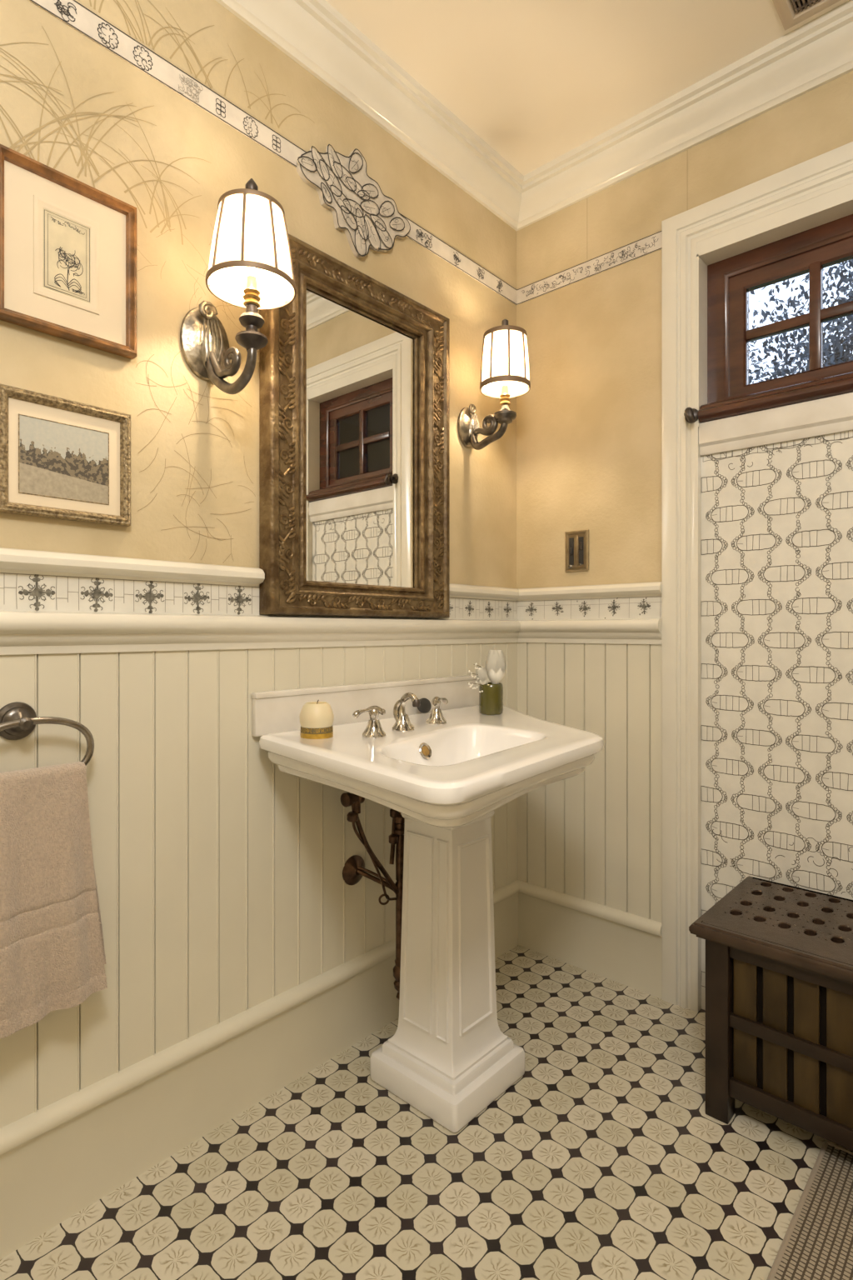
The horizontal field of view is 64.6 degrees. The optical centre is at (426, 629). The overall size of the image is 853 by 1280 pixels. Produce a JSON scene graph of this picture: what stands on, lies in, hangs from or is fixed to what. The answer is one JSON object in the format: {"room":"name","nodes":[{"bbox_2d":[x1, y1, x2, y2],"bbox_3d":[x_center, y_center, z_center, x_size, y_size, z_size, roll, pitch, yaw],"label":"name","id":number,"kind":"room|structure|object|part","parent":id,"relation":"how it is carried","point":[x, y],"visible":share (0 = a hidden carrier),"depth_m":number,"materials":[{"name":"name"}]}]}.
{"room":"bathroom","nodes":[
{"label":"bathroom","id":0,"kind":"room"},
{"bbox_2d":[0,0,516,588],"bbox_3d":[-0.844,-0.215,1.244,0.121,2.690,3.640,0,0,42],"label":"wall","id":1,"kind":"structure","parent":0,"point":[69,104],"depth_m":1.51,"materials":[{"name":"beige paint"}]},
{"bbox_2d":[0,701,94,765],"bbox_3d":[-0.722,0.208,1.225,0.062,0.152,0.213,0,0,42],"label":"towel ring","id":2,"kind":"object","parent":1,"relation":"attached to","point":[18,720],"visible":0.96,"depth_m":1.23,"materials":[{"name":"grey metal"}]},
{"bbox_2d":[0,761,107,1038],"bbox_3d":[-0.713,0.469,1.188,0.085,0.439,0.315,0,0,42],"label":"hand towel","id":3,"kind":"object","parent":2,"relation":"hanging from","point":[52,957],"visible":1,"depth_m":1.21,"materials":[{"name":"beige fabric"}]},
{"bbox_2d":[0,383,130,526],"bbox_3d":[-0.693,-0.329,1.302,0.022,0.229,0.240,0,0,42],"label":"framed landscape","id":4,"kind":"object","parent":1,"relation":"attached to","point":[61,458],"visible":1,"depth_m":1.30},
{"bbox_2d":[19,415,108,504],"bbox_3d":[-0.698,-0.325,1.302,0.003,0.142,0.160,0,0,42],"label":"painting","id":5,"kind":"object","parent":4,"relation":"attached to","point":[62,460],"depth_m":1.30},
{"bbox_2d":[0,144,137,359],"bbox_3d":[-0.690,-0.717,1.302,0.028,0.306,0.257,0,0,42],"label":"framed print","id":6,"kind":"object","parent":1,"relation":"attached to","point":[68,247],"visible":1,"depth_m":1.30,"materials":[{"name":"brown wood"}]},
{"bbox_2d":[43,208,90,303],"bbox_3d":[-0.695,-0.720,1.303,0.003,0.150,0.088,0,0,42],"label":"print","id":7,"kind":"object","parent":6,"relation":"attached to","point":[67,234],"depth_m":1.30,"materials":[{"name":"beige paper"}]},
{"bbox_2d":[180,178,296,394],"bbox_3d":[-0.400,-0.722,1.435,0.281,0.431,0.183,0,0,42],"label":"wall lamp","id":8,"kind":"object","parent":1,"relation":"attached to","point":[251,267],"visible":1,"depth_m":1.39,"materials":[{"name":"white fabric"}]},
{"bbox_3d":[-0.426,-0.564,1.459,0.191,0.115,0.024,0,0,42],"label":"arm","id":9,"kind":"part","parent":8,"relation":"part of","materials":[{"name":"grey metal"}]},
{"bbox_3d":[-0.364,-0.792,1.402,0.174,0.156,0.174,0,0,42],"label":"lamp shade","id":10,"kind":"part","parent":8,"relation":"part of","materials":[{"name":"fabric"}]},
{"bbox_2d":[242,275,260,307],"bbox_3d":[-0.364,-0.702,1.402,0.036,0.060,0.036,0,0,42],"label":"socket","id":11,"kind":"object","parent":8,"relation":"attached to","point":[252,297],"depth_m":1.39,"materials":[{"name":"gold metal"}]},
{"bbox_2d":[0,642,517,1128],"bbox_3d":[-0.808,0.475,1.184,0.014,0.930,3.400,0,0,42],"label":"wainscoting","id":12,"kind":"structure","parent":1,"relation":"attached to","point":[222,891],"depth_m":1.50,"materials":[{"name":"beige paint"}]},
{"bbox_2d":[0,572,517,619],"bbox_3d":[-0.810,-0.055,1.185,0.010,0.130,3.400,0,0,42],"label":"trim","id":13,"kind":"structure","parent":1,"relation":"attached to","point":[18,592],"depth_m":1.42,"materials":[{"name":"tile"}]},
{"bbox_2d":[0,880,519,1259],"bbox_3d":[-0.799,1.016,1.176,0.038,0.229,3.400,0,0,42],"label":"baseboard","id":14,"kind":"structure","parent":1,"relation":"attached to","point":[59,1159],"depth_m":1.46,"materials":[{"name":"beige paint"}]},
{"bbox_2d":[0,547,519,600],"bbox_3d":[-0.799,-0.126,1.173,0.034,0.044,3.396,0,0,42],"label":"trim","id":15,"kind":"structure","parent":1,"relation":"attached to","point":[12,560],"depth_m":1.40,"materials":[{"name":"paint"}]},
{"bbox_2d":[0,610,520,654],"bbox_3d":[-0.794,0.005,1.166,0.044,0.080,3.392,0,0,42],"label":"trim","id":16,"kind":"structure","parent":1,"relation":"attached to","point":[21,632],"depth_m":1.51,"materials":[{"name":"paint"}]},
{"bbox_2d":[28,0,517,304],"bbox_3d":[-0.812,-1.206,1.188,0.004,0.055,3.400,0,0,42],"label":"trim","id":17,"kind":"structure","parent":1,"relation":"attached to","point":[72,13],"depth_m":1.52,"materials":[{"name":"tile"}]},
{"bbox_2d":[295,144,410,258],"bbox_3d":[-0.192,-1.178,1.863,0.018,0.293,0.420,0,0,42],"label":"ornament","id":18,"kind":"object","parent":1,"relation":"attached to","point":[368,218],"visible":1,"depth_m":1.85,"materials":[{"name":"grey"}]},
{"bbox_2d":[259,233,449,618],"bbox_3d":[-0.163,-0.501,1.857,0.048,0.928,0.663,0,0,42],"label":"wall mirror","id":19,"kind":"object","parent":1,"relation":"attached to","point":[354,371],"visible":0.96,"depth_m":1.82,"materials":[{"name":"gold metal"}]},
{"bbox_2d":[306,287,414,587],"bbox_3d":[-0.175,-0.498,1.868,0.010,0.747,0.411,0,0,42],"label":"mirror glass","id":20,"kind":"object","parent":19,"relation":"attached to","point":[361,363],"depth_m":1.85,"materials":[{"name":"white"}]},
{"bbox_2d":[215,0,524,230],"bbox_3d":[-0.778,-1.504,1.157,0.094,0.112,3.400,0,0,42],"label":"trim","id":21,"kind":"structure","parent":1,"relation":"attached to","point":[315,35],"depth_m":1.88,"materials":[{"name":"paint"}]},
{"bbox_2d":[340,792,399,904],"bbox_3d":[-0.170,0.554,1.799,0.110,0.368,0.199,0,0,42],"label":"supply pipe","id":22,"kind":"object","parent":1,"relation":"attached to","point":[354,869],"visible":0.98,"depth_m":1.80,"materials":[{"name":"brown metal"}]},
{"bbox_2d":[250,675,491,736],"bbox_3d":[-0.083,0.202,1.961,0.022,0.105,0.979,0,0,42],"label":"backsplash","id":23,"kind":"structure","parent":1,"relation":"attached to","point":[272,712],"depth_m":1.82,"materials":[{"name":"ceramic"}]},
{"bbox_2d":[457,319,530,449],"bbox_3d":[0.221,-0.783,2.155,0.235,0.392,0.159,0,0,42],"label":"wall lamp","id":24,"kind":"object","parent":1,"relation":"attached to","point":[505,372],"visible":1,"depth_m":2.10,"materials":[{"name":"grey metal"}]},
{"bbox_3d":[0.199,-0.640,2.175,0.157,0.106,0.026,0,0,42],"label":"arm","id":25,"kind":"part","parent":24,"relation":"part of","materials":[{"name":"grey metal"}]},
{"bbox_2d":[500,385,510,405],"bbox_3d":[0.248,-0.739,2.130,0.036,0.060,0.036,0,0,42],"label":"socket","id":26,"kind":"object","parent":24,"relation":"attached to","point":[505,399],"depth_m":2.12,"materials":[{"name":"gold metal"}]},
{"bbox_3d":[0.248,-0.846,2.130,0.151,0.158,0.151,0,0,42],"label":"lamp shade","id":27,"kind":"part","parent":24,"relation":"part of","materials":[{"name":"fabric"}]},
{"bbox_2d":[0,945,852,1279],"bbox_3d":[0.120,1.160,0.372,2.720,0.060,3.640,0,0,42],"label":"floor","id":28,"kind":"structure","parent":0,"point":[605,1160],"depth_m":1.39,"materials":[{"name":"tile"}]},
{"bbox_2d":[250,675,604,1132],"bbox_3d":[0.135,0.639,1.692,0.706,0.981,1.086,0,0,42],"label":"pedestal sink","id":29,"kind":"object","parent":28,"relation":"on","point":[448,1057],"visible":0.95,"depth_m":1.62,"materials":[{"name":"ceramic"}]},
{"bbox_2d":[300,700,334,739],"bbox_3d":[-0.255,0.206,1.567,0.079,0.087,0.079,0,0,42],"label":"candle","id":30,"kind":"object","parent":29,"relation":"on","point":[317,718],"visible":1,"depth_m":1.54,"materials":[{"name":"beige wax"}]},
{"bbox_2d":[389,808,404,999],"bbox_3d":[-0.067,0.685,1.830,0.069,0.639,0.052,0,0,6],"label":"drain pipe","id":31,"kind":"object","parent":29,"relation":"attached to","point":[397,837],"visible":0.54,"depth_m":1.82,"materials":[{"name":"brown metal"}]},
{"bbox_2d":[352,692,448,738],"bbox_3d":[-0.041,0.202,1.674,0.078,0.095,0.373,0,0,33],"label":"faucet","id":32,"kind":"object","parent":29,"relation":"on","point":[374,729],"visible":1,"depth_m":1.65,"materials":[{"name":"silver metal"}]},
{"bbox_3d":[-0.135,0.189,1.558,0.080,0.026,0.018,0,0,-33],"label":"lever","id":33,"kind":"part","parent":32,"relation":"part of","materials":[{"name":"silver metal"}]},
{"bbox_3d":[-0.122,0.214,1.568,0.056,0.070,0.056,0,0,42],"label":"handle","id":34,"kind":"part","parent":32,"relation":"part of","materials":[{"name":"silver metal"}]},
{"bbox_3d":[-0.103,0.192,1.575,0.015,0.014,0.015,0,0,42],"label":"lever knob","id":35,"kind":"part","parent":32,"relation":"part of","materials":[{"name":"silver metal"}]},
{"bbox_3d":[-0.052,0.202,1.663,0.073,0.095,0.056,0,0,42],"label":"spout","id":36,"kind":"part","parent":32,"relation":"part of","materials":[{"name":"silver metal"}]},
{"bbox_3d":[0.021,0.192,1.765,0.015,0.014,0.015,0,0,42],"label":"lever knob","id":37,"kind":"part","parent":32,"relation":"part of","materials":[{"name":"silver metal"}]},
{"bbox_3d":[0.026,0.214,1.785,0.056,0.070,0.056,0,0,42],"label":"handle","id":38,"kind":"part","parent":32,"relation":"part of","materials":[{"name":"silver metal"}]},
{"bbox_3d":[0.035,0.189,1.799,0.018,0.026,0.080,0,0,27],"label":"lever","id":39,"kind":"part","parent":32,"relation":"part of","materials":[{"name":"silver metal"}]},
{"bbox_2d":[417,698,431,713],"bbox_3d":[-0.007,0.224,1.996,0.018,0.044,0.058,0,0,42],"label":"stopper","id":40,"kind":"object","parent":29,"relation":"on","point":[425,707],"visible":0.89,"depth_m":1.99,"materials":[{"name":"grey"}]},
{"bbox_3d":[-0.002,0.739,1.641,0.151,0.473,0.015,0,0,42],"label":"panel moulding","id":41,"kind":"part","parent":29,"relation":"part of","materials":[{"name":"ceramic"}]},
{"bbox_2d":[259,705,604,827],"bbox_3d":[0.125,0.316,1.669,0.688,0.138,1.039,0,0,42],"label":"basin","id":42,"kind":"object","parent":29,"relation":"in","point":[454,773],"depth_m":1.41,"materials":[{"name":"ceramic"}]},
{"bbox_3d":[0.120,0.740,1.650,0.015,0.450,0.132,0,0,42],"label":"panel moulding","id":43,"kind":"part","parent":29,"relation":"part of","materials":[{"name":"ceramic"}]},
{"bbox_2d":[479,682,503,714],"bbox_3d":[0.191,0.203,1.993,0.071,0.092,0.071,0,0,42],"label":"bud vase","id":44,"kind":"object","parent":29,"relation":"on","point":[491,700],"visible":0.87,"depth_m":1.96,"materials":[{"name":"green glass"}]},
{"bbox_2d":[467,650,506,692],"bbox_3d":[0.177,0.140,1.968,0.062,0.161,0.149,0,0,42],"label":"flowers","id":45,"kind":"object","parent":44,"relation":"in","point":[495,666],"visible":0.94,"depth_m":1.98,"materials":[{"name":"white plant"}]},
{"bbox_2d":[689,875,852,1150],"bbox_3d":[0.955,0.907,1.555,0.538,0.445,0.420,0,0,42],"label":"wooden bench","id":46,"kind":"object","parent":28,"relation":"on","point":[779,996],"visible":1,"depth_m":1.50,"materials":[{"name":"brown wood"}]},
{"bbox_3d":[0.686,0.921,1.575,0.052,0.417,0.052,0,0,42],"label":"leg","id":47,"kind":"part","parent":46,"relation":"part of","materials":[{"name":"brown wood"}]},
{"bbox_3d":[0.725,0.815,1.534,0.049,0.134,0.008,0,0,42],"label":"slat panel","id":48,"kind":"part","parent":46,"relation":"part of","materials":[{"name":"brown wood"}]},
{"bbox_3d":[0.725,0.968,1.534,0.049,0.124,0.008,0,0,42],"label":"slat panel","id":49,"kind":"part","parent":46,"relation":"part of","materials":[{"name":"brown wood"}]},
{"bbox_3d":[0.772,0.815,1.492,0.049,0.134,0.008,0,0,42],"label":"slat panel","id":50,"kind":"part","parent":46,"relation":"part of","materials":[{"name":"brown wood"}]},
{"bbox_3d":[0.772,0.968,1.492,0.049,0.124,0.008,0,0,42],"label":"slat panel","id":51,"kind":"part","parent":46,"relation":"part of","materials":[{"name":"brown wood"}]},
{"bbox_3d":[0.836,1.048,1.423,0.374,0.040,0.015,0,0,42],"label":"rail","id":52,"kind":"part","parent":46,"relation":"part of","materials":[{"name":"brown wood"}]},
{"bbox_3d":[0.836,0.894,1.423,0.374,0.028,0.015,0,0,42],"label":"rail","id":53,"kind":"part","parent":46,"relation":"part of","materials":[{"name":"brown wood"}]},
{"bbox_3d":[0.836,0.732,1.423,0.374,0.037,0.015,0,0,42],"label":"rail","id":54,"kind":"part","parent":46,"relation":"part of","materials":[{"name":"brown wood"}]},
{"bbox_3d":[0.818,0.815,1.450,0.049,0.134,0.008,0,0,42],"label":"slat panel","id":55,"kind":"part","parent":46,"relation":"part of","materials":[{"name":"brown wood"}]},
{"bbox_3d":[0.818,0.968,1.450,0.049,0.124,0.008,0,0,42],"label":"slat panel","id":56,"kind":"part","parent":46,"relation":"part of","materials":[{"name":"brown wood"}]},
{"bbox_3d":[0.864,0.815,1.408,0.049,0.134,0.008,0,0,42],"label":"slat panel","id":57,"kind":"part","parent":46,"relation":"part of","materials":[{"name":"brown wood"}]},
{"bbox_3d":[0.864,0.968,1.408,0.049,0.124,0.008,0,0,42],"label":"slat panel","id":58,"kind":"part","parent":46,"relation":"part of","materials":[{"name":"brown wood"}]},
{"bbox_2d":[766,1140,852,1279],"bbox_3d":[0.868,1.124,0.882,0.796,0.012,0.902,0,0,42],"label":"braided rug","id":59,"kind":"object","parent":28,"relation":"on","point":[817,1243],"visible":1,"depth_m":1.26,"materials":[{"name":"beige fabric"}]},
{"bbox_2d":[325,0,849,175],"bbox_3d":[0.120,-1.590,0.372,2.720,0.060,3.640,0,0,42],"label":"ceiling","id":60,"kind":"structure","parent":0,"point":[537,81],"depth_m":1.81,"materials":[{"name":"paint"}]},
{"bbox_2d":[772,0,840,30],"bbox_3d":[0.940,-1.555,1.534,0.303,0.010,0.305,0,0,42],"label":"ceiling vent","id":61,"kind":"object","parent":60,"relation":"in","point":[791,12],"visible":1,"depth_m":1.69,"materials":[{"name":"beige"}]},
{"bbox_2d":[791,0,820,14],"bbox_3d":[0.941,-1.554,1.534,0.234,0.006,0.237,0,0,42],"label":"grille","id":62,"kind":"object","parent":61,"relation":"attached to","point":[798,7],"depth_m":1.68,"materials":[{"name":"white metal"}]},
{"bbox_2d":[516,70,852,1009],"bbox_3d":[1.301,-0.215,1.662,2.500,2.690,0.141,0,0,42],"label":"wall","id":63,"kind":"structure","parent":0,"point":[777,518],"depth_m":1.97,"materials":[{"name":"paint"}]},
{"bbox_2d":[565,529,589,572],"bbox_3d":[0.507,-0.267,2.278,0.088,0.137,0.012,0,0,42],"label":"switch plate","id":64,"kind":"object","parent":63,"relation":"attached to","point":[577,542],"visible":1,"depth_m":2.27,"materials":[{"name":"metal"}]},
{"bbox_2d":[516,230,661,304],"bbox_3d":[0.531,-1.206,2.262,0.548,0.054,0.004,0,0,42],"label":"trim","id":65,"kind":"structure","parent":63,"relation":"attached to","point":[652,243],"depth_m":2.24,"materials":[{"name":"tile"}]},
{"bbox_2d":[517,642,661,922],"bbox_3d":[0.531,0.475,2.255,0.539,0.930,0.014,0,0,42],"label":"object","id":66,"kind":"structure","parent":63,"relation":"attached to","point":[594,835],"depth_m":2.21,"materials":[{"name":"beige paint"}]},
{"bbox_2d":[517,595,661,619],"bbox_3d":[0.532,-0.055,2.258,0.542,0.130,0.010,0,0,42],"label":"trim","id":67,"kind":"structure","parent":63,"relation":"attached to","point":[636,607],"depth_m":2.24,"materials":[{"name":"tile"}]},
{"bbox_2d":[517,581,661,600],"bbox_3d":[0.519,-0.126,2.248,0.547,0.044,0.034,0,0,42],"label":"trim","id":68,"kind":"structure","parent":63,"relation":"attached to","point":[654,588],"depth_m":2.21,"materials":[{"name":"paint"}]},
{"bbox_2d":[518,880,661,998],"bbox_3d":[0.519,1.016,2.250,0.551,0.229,0.038,0,0,42],"label":"baseboard","id":69,"kind":"structure","parent":63,"relation":"attached to","point":[618,946],"depth_m":2.22,"materials":[{"name":"beige paint"}]},
{"bbox_2d":[518,618,661,644],"bbox_3d":[0.514,0.005,2.240,0.543,0.080,0.044,0,0,42],"label":"trim","id":70,"kind":"structure","parent":63,"relation":"attached to","point":[644,631],"depth_m":2.20,"materials":[{"name":"paint"}]},
{"bbox_2d":[516,0,852,230],"bbox_3d":[1.223,-1.504,1.576,2.500,0.112,0.094,0,0,42],"label":"trim","id":71,"kind":"structure","parent":63,"relation":"attached to","point":[819,52],"depth_m":1.96,"materials":[{"name":"paint"}]},
{"bbox_2d":[684,407,698,423],"bbox_3d":[0.773,-0.631,1.983,0.042,0.050,0.051,0,0,42],"label":"rod bracket","id":72,"kind":"object","parent":63,"relation":"attached to","point":[691,414],"visible":1,"depth_m":1.97,"materials":[{"name":"brown metal"}]},
{"bbox_2d":[661,141,852,1011],"bbox_3d":[1.021,-0.060,1.804,0.793,2.380,0.027,0,0,42],"label":"trim","id":73,"kind":"structure","parent":63,"relation":"attached to","point":[832,170],"depth_m":2.02,"materials":[{"name":"paint"}]},
{"bbox_2d":[696,183,852,1012],"bbox_3d":[1.040,-0.008,1.825,0.585,2.276,0.073,0,0,42],"label":"trim","id":74,"kind":"structure","parent":63,"relation":"attached to","point":[836,204],"depth_m":1.99,"materials":[{"name":"paint"}]},
{"bbox_2d":[697,214,852,455],"bbox_3d":[1.062,-0.814,1.849,0.575,0.592,0.164,0,0,42],"label":"window","id":75,"kind":"structure","parent":63,"relation":"in","point":[738,414],"depth_m":1.90,"materials":[{"name":"brown wood"}]},
{"bbox_3d":[1.011,-0.945,1.935,0.168,0.136,0.003,0,0,42],"label":"pane","id":76,"kind":"part","parent":75,"relation":"part of","materials":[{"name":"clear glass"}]},
{"bbox_3d":[1.011,-0.786,1.935,0.168,0.136,0.003,0,0,42],"label":"pane","id":77,"kind":"part","parent":75,"relation":"part of","materials":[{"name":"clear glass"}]},
{"bbox_3d":[1.035,-0.639,1.819,0.569,0.055,0.084,0,0,42],"label":"sill","id":78,"kind":"part","parent":75,"relation":"part of","materials":[{"name":"brown wood"}]},
{"bbox_3d":[1.088,-0.863,1.878,0.457,0.379,0.050,0,0,42],"label":"sash","id":79,"kind":"part","parent":75,"relation":"part of","materials":[{"name":"brown wood"}]},
{"label":"outside","id":80,"kind":"structure","parent":0,"visible":0},
{"bbox_3d":[8.721,1.405,8.745,32.000,0.050,19.400,0,0,42],"label":"lawn","id":81,"kind":"structure","parent":80,"visible":0},
{"bbox_2d":[749,301,796,384],"bbox_3d":[2.185,-1.169,7.008,3.143,5.107,2.614,0,0,42],"label":"tree","id":82,"kind":"object","parent":81,"relation":"on","point":[765,303],"visible":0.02,"depth_m":6.59,"materials":[{"name":"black plant"}]},
{"bbox_2d":[749,259,852,383],"bbox_3d":[3.378,-1.043,4.669,2.923,4.855,2.792,0,0,42],"label":"tree","id":83,"kind":"object","parent":81,"relation":"on","point":[839,355],"visible":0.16,"depth_m":4.58,"materials":[{"name":"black plant"}]}
]}

